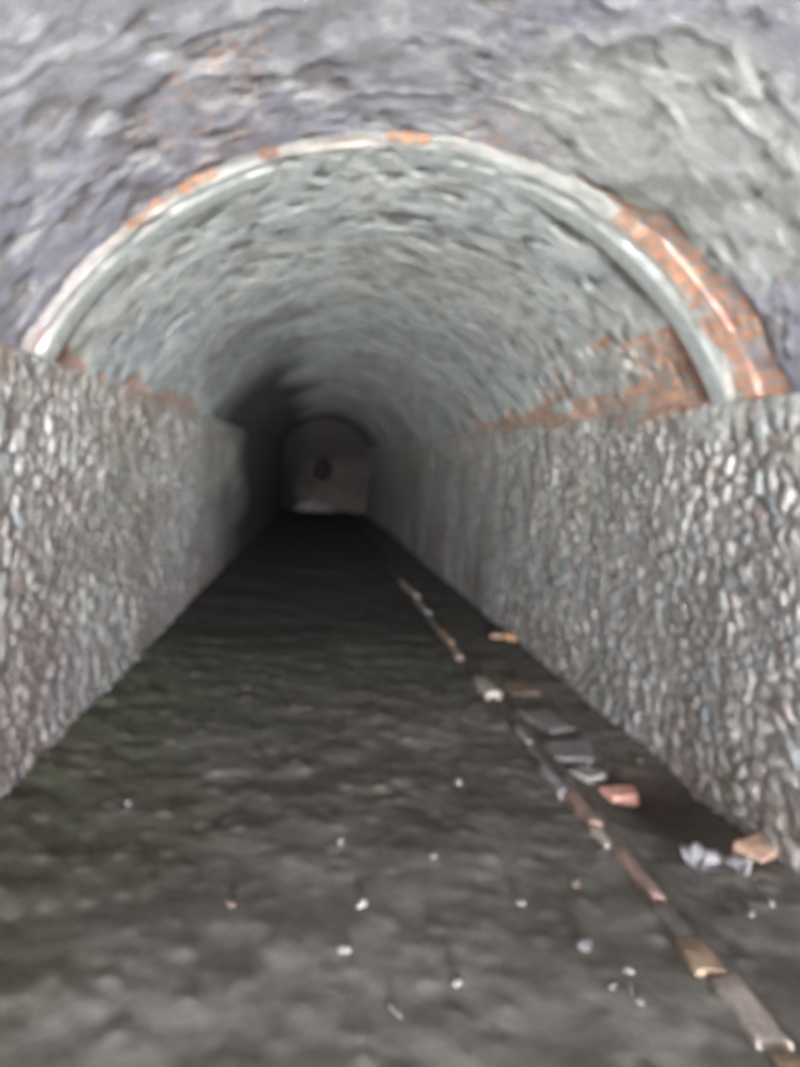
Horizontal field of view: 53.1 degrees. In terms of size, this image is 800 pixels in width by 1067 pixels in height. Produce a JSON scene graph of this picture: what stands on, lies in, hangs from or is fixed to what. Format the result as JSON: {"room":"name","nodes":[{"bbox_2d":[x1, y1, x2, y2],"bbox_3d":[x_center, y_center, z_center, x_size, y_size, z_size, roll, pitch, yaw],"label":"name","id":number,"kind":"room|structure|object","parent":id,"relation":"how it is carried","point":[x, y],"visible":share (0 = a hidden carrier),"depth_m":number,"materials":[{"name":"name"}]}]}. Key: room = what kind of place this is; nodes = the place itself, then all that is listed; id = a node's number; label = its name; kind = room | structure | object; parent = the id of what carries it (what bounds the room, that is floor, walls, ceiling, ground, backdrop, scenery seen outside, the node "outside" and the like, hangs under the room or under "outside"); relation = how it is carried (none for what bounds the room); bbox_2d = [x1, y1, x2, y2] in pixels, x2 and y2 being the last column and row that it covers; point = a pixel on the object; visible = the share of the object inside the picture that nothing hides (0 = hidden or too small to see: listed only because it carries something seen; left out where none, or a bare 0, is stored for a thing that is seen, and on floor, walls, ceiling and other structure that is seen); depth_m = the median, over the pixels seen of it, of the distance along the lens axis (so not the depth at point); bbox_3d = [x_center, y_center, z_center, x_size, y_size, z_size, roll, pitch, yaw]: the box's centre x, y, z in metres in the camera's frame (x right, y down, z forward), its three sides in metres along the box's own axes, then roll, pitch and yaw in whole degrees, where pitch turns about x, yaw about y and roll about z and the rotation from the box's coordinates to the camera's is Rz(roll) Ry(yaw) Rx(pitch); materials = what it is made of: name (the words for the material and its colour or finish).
{"room":"underground passage","nodes":[
{"label":"underground passage","id":0,"kind":"room"},
{"bbox_2d":[0,342,284,797],"bbox_3d":[-2.271,0.356,7.475,0.383,3.075,49.200,2,5,-6],"label":"wall","id":1,"kind":"structure","parent":0,"point":[120,504],"depth_m":4.63,"materials":[{"name":"grey stone"}]},
{"bbox_2d":[282,419,367,512],"bbox_3d":[-2.998,-2.676,32.093,3.921,4.500,0.743,2,5,-6],"label":"wall","id":2,"kind":"structure","parent":0,"point":[326,460],"depth_m":31.75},
{"bbox_2d":[0,507,799,1066],"bbox_3d":[-0.497,0.930,7.768,3.920,1.151,49.300,2,5,-6],"label":"floor","id":3,"kind":"structure","parent":0,"point":[302,701],"depth_m":3.10,"materials":[{"name":"soil"}]},
{"bbox_2d":[124,799,132,806],"bbox_3d":[-1.185,1.194,3.506,0.035,0.029,0.129,-1,7,-36],"label":"chip","id":4,"kind":"object","parent":3,"relation":"on","point":[128,803],"visible":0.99,"depth_m":3.51,"materials":[{"name":"grey stone"}]},
{"bbox_2d":[221,899,235,908],"bbox_3d":[-0.593,1.281,2.762,0.052,0.022,0.049,3,5,-5],"label":"chip","id":5,"kind":"object","parent":3,"relation":"on","point":[230,903],"visible":1,"depth_m":2.76,"materials":[{"name":"brown stone"}]},
{"bbox_2d":[289,496,337,511],"bbox_3d":[-3.303,-1.129,30.861,2.100,0.617,1.500,2,5,-6],"label":"rubble heap","id":6,"kind":"object","parent":3,"relation":"on","point":[312,505],"visible":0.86,"depth_m":30.57,"materials":[{"name":"grey stone"}]},
{"bbox_2d":[337,838,346,850],"bbox_3d":[-0.232,1.248,3.191,0.042,0.058,0.050,4,5,11],"label":"chip","id":7,"kind":"object","parent":3,"relation":"on","point":[340,841],"visible":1,"depth_m":3.19,"materials":[{"name":"grey stone"}]},
{"bbox_2d":[337,944,351,953],"bbox_3d":[-0.176,1.314,2.527,0.050,0.025,0.033,3,5,-1],"label":"chip","id":8,"kind":"object","parent":3,"relation":"on","point":[341,949],"visible":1,"depth_m":2.52,"materials":[{"name":"white stone"}]},
{"bbox_2d":[355,898,367,908],"bbox_3d":[-0.131,1.295,2.801,0.031,0.031,0.055,6,6,28],"label":"chip","id":9,"kind":"object","parent":3,"relation":"on","point":[362,903],"visible":1,"depth_m":2.79,"materials":[{"name":"white stone"}]},
{"bbox_2d":[387,1002,401,1018],"bbox_3d":[-0.014,1.343,2.251,0.025,0.024,0.072,0,6,-29],"label":"chip","id":10,"kind":"object","parent":3,"relation":"on","point":[391,1006],"visible":1,"depth_m":2.25,"materials":[{"name":"grey stone"}]},
{"bbox_2d":[386,565,402,579],"bbox_3d":[-0.087,0.621,12.329,0.065,0.098,1.806,2,5,-8],"label":"kerb stone","id":11,"kind":"object","parent":3,"relation":"on","point":[390,569],"visible":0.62,"depth_m":12.24,"materials":[{"name":"grey stone"}]},
{"bbox_2d":[398,579,419,598],"bbox_3d":[0.109,0.744,10.616,0.081,0.114,1.567,2,5,-8],"label":"kerb stone","id":12,"kind":"object","parent":3,"relation":"on","point":[410,591],"visible":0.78,"depth_m":10.43,"materials":[{"name":"grey stone"}]},
{"bbox_2d":[412,598,430,614],"bbox_3d":[0.240,0.848,9.291,0.074,0.097,1.104,2,5,-7],"label":"kerb stone","id":13,"kind":"object","parent":3,"relation":"on","point":[422,607],"visible":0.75,"depth_m":9.11,"materials":[{"name":"grey stone"}]},
{"bbox_2d":[425,614,438,630],"bbox_3d":[0.331,0.932,8.293,0.050,0.082,0.868,3,5,-6],"label":"kerb stone","id":14,"kind":"object","parent":3,"relation":"on","point":[432,622],"visible":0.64,"depth_m":8.23,"materials":[{"name":"grey stone"}]},
{"bbox_2d":[429,851,438,858],"bbox_3d":[0.139,1.272,3.159,0.034,0.024,0.044,5,6,22],"label":"chip","id":15,"kind":"object","parent":3,"relation":"on","point":[434,854],"visible":1,"depth_m":3.15,"materials":[{"name":"grey stone"}]},
{"bbox_2d":[437,628,453,644],"bbox_3d":[0.425,0.984,7.500,0.078,0.095,0.618,3,5,-6],"label":"kerb stone","id":16,"kind":"object","parent":3,"relation":"on","point":[441,632],"visible":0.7,"depth_m":7.44,"materials":[{"name":"beige stone"}]},
{"bbox_2d":[448,643,463,659],"bbox_3d":[0.477,1.036,6.905,0.074,0.083,0.551,3,5,-6],"label":"kerb stone","id":17,"kind":"object","parent":3,"relation":"on","point":[458,655],"visible":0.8,"depth_m":6.81,"materials":[{"name":"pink stone"}]},
{"bbox_2d":[450,974,464,987],"bbox_3d":[0.172,1.331,2.386,0.042,0.038,0.048,1,6,-25],"label":"chip","id":18,"kind":"object","parent":3,"relation":"on","point":[457,981],"visible":1,"depth_m":2.38,"materials":[{"name":"white stone"}]},
{"bbox_2d":[455,778,461,784],"bbox_3d":[0.291,1.227,3.968,0.033,0.030,0.072,1,6,-18],"label":"chip","id":19,"kind":"object","parent":3,"relation":"on","point":[457,780],"visible":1,"depth_m":3.96,"materials":[{"name":"grey stone"}]},
{"bbox_2d":[464,660,478,676],"bbox_3d":[0.563,1.085,6.274,0.050,0.074,0.634,3,5,-4],"label":"kerb stone","id":20,"kind":"object","parent":3,"relation":"on","point":[471,670],"visible":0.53,"depth_m":6.27,"materials":[{"name":"grey stone"}]},
{"bbox_2d":[473,676,501,699],"bbox_3d":[0.620,1.118,5.731,0.113,0.090,0.454,2,4,-8],"label":"kerb stone","id":21,"kind":"object","parent":3,"relation":"on","point":[485,687],"visible":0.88,"depth_m":5.63,"materials":[{"name":"grey stone"}]},
{"bbox_2d":[490,632,504,638],"bbox_3d":[0.971,1.024,8.015,0.144,0.059,0.171,4,5,11],"label":"fragment","id":22,"kind":"object","parent":3,"relation":"on","point":[498,635],"visible":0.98,"depth_m":7.97,"materials":[{"name":"brown brick"}]},
{"bbox_2d":[493,699,516,728],"bbox_3d":[0.675,1.173,5.167,0.043,0.069,0.574,3,5,-5],"label":"kerb stone","id":23,"kind":"object","parent":3,"relation":"on","point":[500,708],"visible":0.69,"depth_m":5.16,"materials":[{"name":"grey stone"}]},
{"bbox_2d":[503,633,516,641],"bbox_3d":[1.161,1.034,7.932,0.224,0.081,0.176,8,7,43],"label":"fragment","id":24,"kind":"object","parent":3,"relation":"on","point":[507,636],"visible":0.43,"depth_m":7.90,"materials":[{"name":"orange brick"}]},
{"bbox_2d":[514,897,526,906],"bbox_3d":[0.432,1.321,2.863,0.047,0.030,0.037,3,5,-1],"label":"chip","id":25,"kind":"object","parent":3,"relation":"on","point":[519,901],"visible":1,"depth_m":2.85,"materials":[{"name":"grey stone"}]},
{"bbox_2d":[502,680,540,695],"bbox_3d":[0.910,1.174,6.034,0.244,0.052,0.345,2,5,-12],"label":"mortar slab","id":26,"kind":"object","parent":3,"relation":"on","point":[518,687],"visible":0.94,"depth_m":5.98,"materials":[{"name":"brown concrete"}]},
{"bbox_2d":[512,725,532,745],"bbox_3d":[0.717,1.203,4.708,0.050,0.076,0.304,2,5,-8],"label":"kerb stone","id":27,"kind":"object","parent":3,"relation":"on","point":[519,733],"visible":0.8,"depth_m":4.68,"materials":[{"name":"grey stone"}]},
{"bbox_2d":[524,744,545,764],"bbox_3d":[0.742,1.229,4.388,0.050,0.069,0.308,2,5,-7],"label":"kerb stone","id":28,"kind":"object","parent":3,"relation":"on","point":[531,751],"visible":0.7,"depth_m":4.39,"materials":[{"name":"grey stone"}]},
{"bbox_2d":[515,708,576,734],"bbox_3d":[0.946,1.227,5.226,0.286,0.045,0.431,1,6,-20],"label":"mortar slab","id":29,"kind":"object","parent":3,"relation":"on","point":[545,719],"visible":0.94,"depth_m":5.18,"materials":[{"name":"grey concrete"}]},
{"bbox_2d":[538,763,569,799],"bbox_3d":[0.772,1.254,4.040,0.058,0.074,0.393,2,5,-7],"label":"kerb stone","id":30,"kind":"object","parent":3,"relation":"on","point":[555,783],"visible":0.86,"depth_m":4.00,"materials":[{"name":"grey stone"}]},
{"bbox_2d":[545,739,593,764],"bbox_3d":[0.978,1.267,4.659,0.283,0.049,0.349,4,5,5],"label":"mortar slab","id":31,"kind":"object","parent":3,"relation":"on","point":[574,751],"visible":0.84,"depth_m":4.61,"materials":[{"name":"grey concrete"}]},
{"bbox_2d":[571,868,580,887],"bbox_3d":[0.670,1.312,3.048,0.036,0.028,0.121,4,5,12],"label":"chip","id":32,"kind":"object","parent":3,"relation":"on","point":[575,883],"visible":1,"depth_m":3.00,"materials":[{"name":"brown stone"}]},
{"bbox_2d":[565,791,602,829],"bbox_3d":[0.835,1.281,3.668,0.070,0.083,0.374,2,5,-6],"label":"kerb stone","id":33,"kind":"object","parent":3,"relation":"on","point":[573,800],"visible":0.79,"depth_m":3.64,"materials":[{"name":"brown stone"}]},
{"bbox_2d":[576,935,591,951],"bbox_3d":[0.596,1.327,2.594,0.050,0.043,0.076,4,5,10],"label":"chip","id":34,"kind":"object","parent":3,"relation":"on","point":[584,943],"visible":1,"depth_m":2.57,"materials":[{"name":"grey stone"}]},
{"bbox_2d":[567,764,605,782],"bbox_3d":[1.005,1.304,4.336,0.168,0.054,0.176,-1,6,-35],"label":"mortar slab","id":35,"kind":"object","parent":3,"relation":"on","point":[587,773],"visible":0.81,"depth_m":4.29,"materials":[{"name":"grey concrete"}]},
{"bbox_2d":[589,826,614,849],"bbox_3d":[0.855,1.307,3.390,0.054,0.067,0.178,4,4,-8],"label":"kerb stone","id":36,"kind":"object","parent":3,"relation":"on","point":[596,832],"visible":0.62,"depth_m":3.38,"materials":[{"name":"grey stone"}]},
{"bbox_2d":[608,981,616,990],"bbox_3d":[0.622,1.336,2.349,0.030,0.058,0.064,4,5,5],"label":"chip","id":37,"kind":"object","parent":3,"relation":"on","point":[613,984],"visible":1,"depth_m":2.33,"materials":[{"name":"grey stone"}]},
{"bbox_2d":[599,785,638,806],"bbox_3d":[1.143,1.354,4.138,0.204,0.068,0.150,2,5,-15],"label":"fragment","id":38,"kind":"object","parent":3,"relation":"on","point":[619,794],"visible":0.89,"depth_m":4.09,"materials":[{"name":"brick"}]},
{"bbox_2d":[622,966,634,974],"bbox_3d":[0.706,1.349,2.472,0.037,0.023,0.025,5,6,17],"label":"chip","id":39,"kind":"object","parent":3,"relation":"on","point":[627,969],"visible":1,"depth_m":2.47,"materials":[{"name":"grey stone"}]},
{"bbox_2d":[628,981,643,1005],"bbox_3d":[0.693,1.335,2.331,0.033,0.065,0.055,-1,7,-40],"label":"chip","id":40,"kind":"object","parent":3,"relation":"on","point":[637,998],"visible":1,"depth_m":2.32,"materials":[{"name":"grey stone"}]},
{"bbox_2d":[611,847,666,902],"bbox_3d":[0.916,1.331,3.093,0.062,0.070,0.433,2,4,-7],"label":"kerb stone","id":41,"kind":"object","parent":3,"relation":"on","point":[638,876],"visible":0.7,"depth_m":3.06,"materials":[{"name":"brown stone"}]},
{"bbox_2d":[649,902,696,944],"bbox_3d":[0.939,1.357,2.767,0.086,0.067,0.234,3,5,-6],"label":"kerb stone","id":42,"kind":"object","parent":3,"relation":"on","point":[666,916],"visible":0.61,"depth_m":2.74,"materials":[{"name":"grey stone"}]},
{"bbox_2d":[675,938,726,978],"bbox_3d":[0.957,1.371,2.553,0.108,0.073,0.178,3,5,-3],"label":"kerb stone","id":43,"kind":"object","parent":3,"relation":"on","point":[700,959],"visible":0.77,"depth_m":2.53,"materials":[{"name":"brown stone"}]},
{"bbox_2d":[678,842,751,877],"bbox_3d":[1.314,1.347,3.318,0.274,0.061,0.246,4,5,8],"label":"scrap","id":44,"kind":"object","parent":3,"relation":"on","point":[695,855],"visible":1,"depth_m":3.32,"materials":[{"name":"white paper"}]},
{"bbox_2d":[746,910,754,917],"bbox_3d":[1.298,1.406,2.967,0.032,0.024,0.041,7,6,35],"label":"chip","id":45,"kind":"object","parent":3,"relation":"on","point":[751,913],"visible":1,"depth_m":2.96,"materials":[{"name":"grey stone"}]},
{"bbox_2d":[710,973,793,1051],"bbox_3d":[1.004,1.395,2.309,0.111,0.066,0.319,4,4,-5],"label":"kerb stone","id":46,"kind":"object","parent":3,"relation":"on","point":[758,1026],"visible":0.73,"depth_m":2.28,"materials":[{"name":"grey stone"}]},
{"bbox_2d":[732,832,777,862],"bbox_3d":[1.554,1.375,3.463,0.191,0.088,0.140,0,6,-30],"label":"fragment","id":47,"kind":"object","parent":3,"relation":"on","point":[756,847],"visible":0.73,"depth_m":3.44,"materials":[{"name":"orange brick"}]},
{"bbox_2d":[766,898,774,906],"bbox_3d":[1.410,1.400,3.045,0.030,0.040,0.044,4,5,11],"label":"chip","id":48,"kind":"object","parent":3,"relation":"on","point":[771,902],"visible":1,"depth_m":3.04,"materials":[{"name":"grey stone"}]},
{"bbox_2d":[769,1051,799,1066],"bbox_3d":[1.025,1.416,2.007,0.079,0.068,0.248,3,4,-6],"label":"kerb stone","id":49,"kind":"object","parent":3,"relation":"on","point":[777,1059],"visible":1,"depth_m":2.10,"materials":[{"name":"brown stone"}]},
{"bbox_2d":[0,0,799,447],"bbox_3d":[-0.355,-1.611,7.483,3.443,1.123,49.200,2,5,-6],"label":"ceiling","id":50,"kind":"structure","parent":0,"point":[685,114],"depth_m":3.40,"materials":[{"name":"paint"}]},
{"bbox_2d":[20,130,759,403],"bbox_3d":[0.035,-1.263,3.758,3.407,1.079,0.413,2,5,-6],"label":"arch rib","id":51,"kind":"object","parent":50,"relation":"attached to","point":[712,363],"depth_m":3.73,"materials":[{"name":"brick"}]},
{"bbox_2d":[364,392,799,877],"bbox_3d":[1.340,0.513,7.869,0.386,3.075,49.200,2,5,-6],"label":"wall","id":52,"kind":"structure","parent":0,"point":[650,561],"depth_m":4.76,"materials":[{"name":"grey stone"}]}
]}

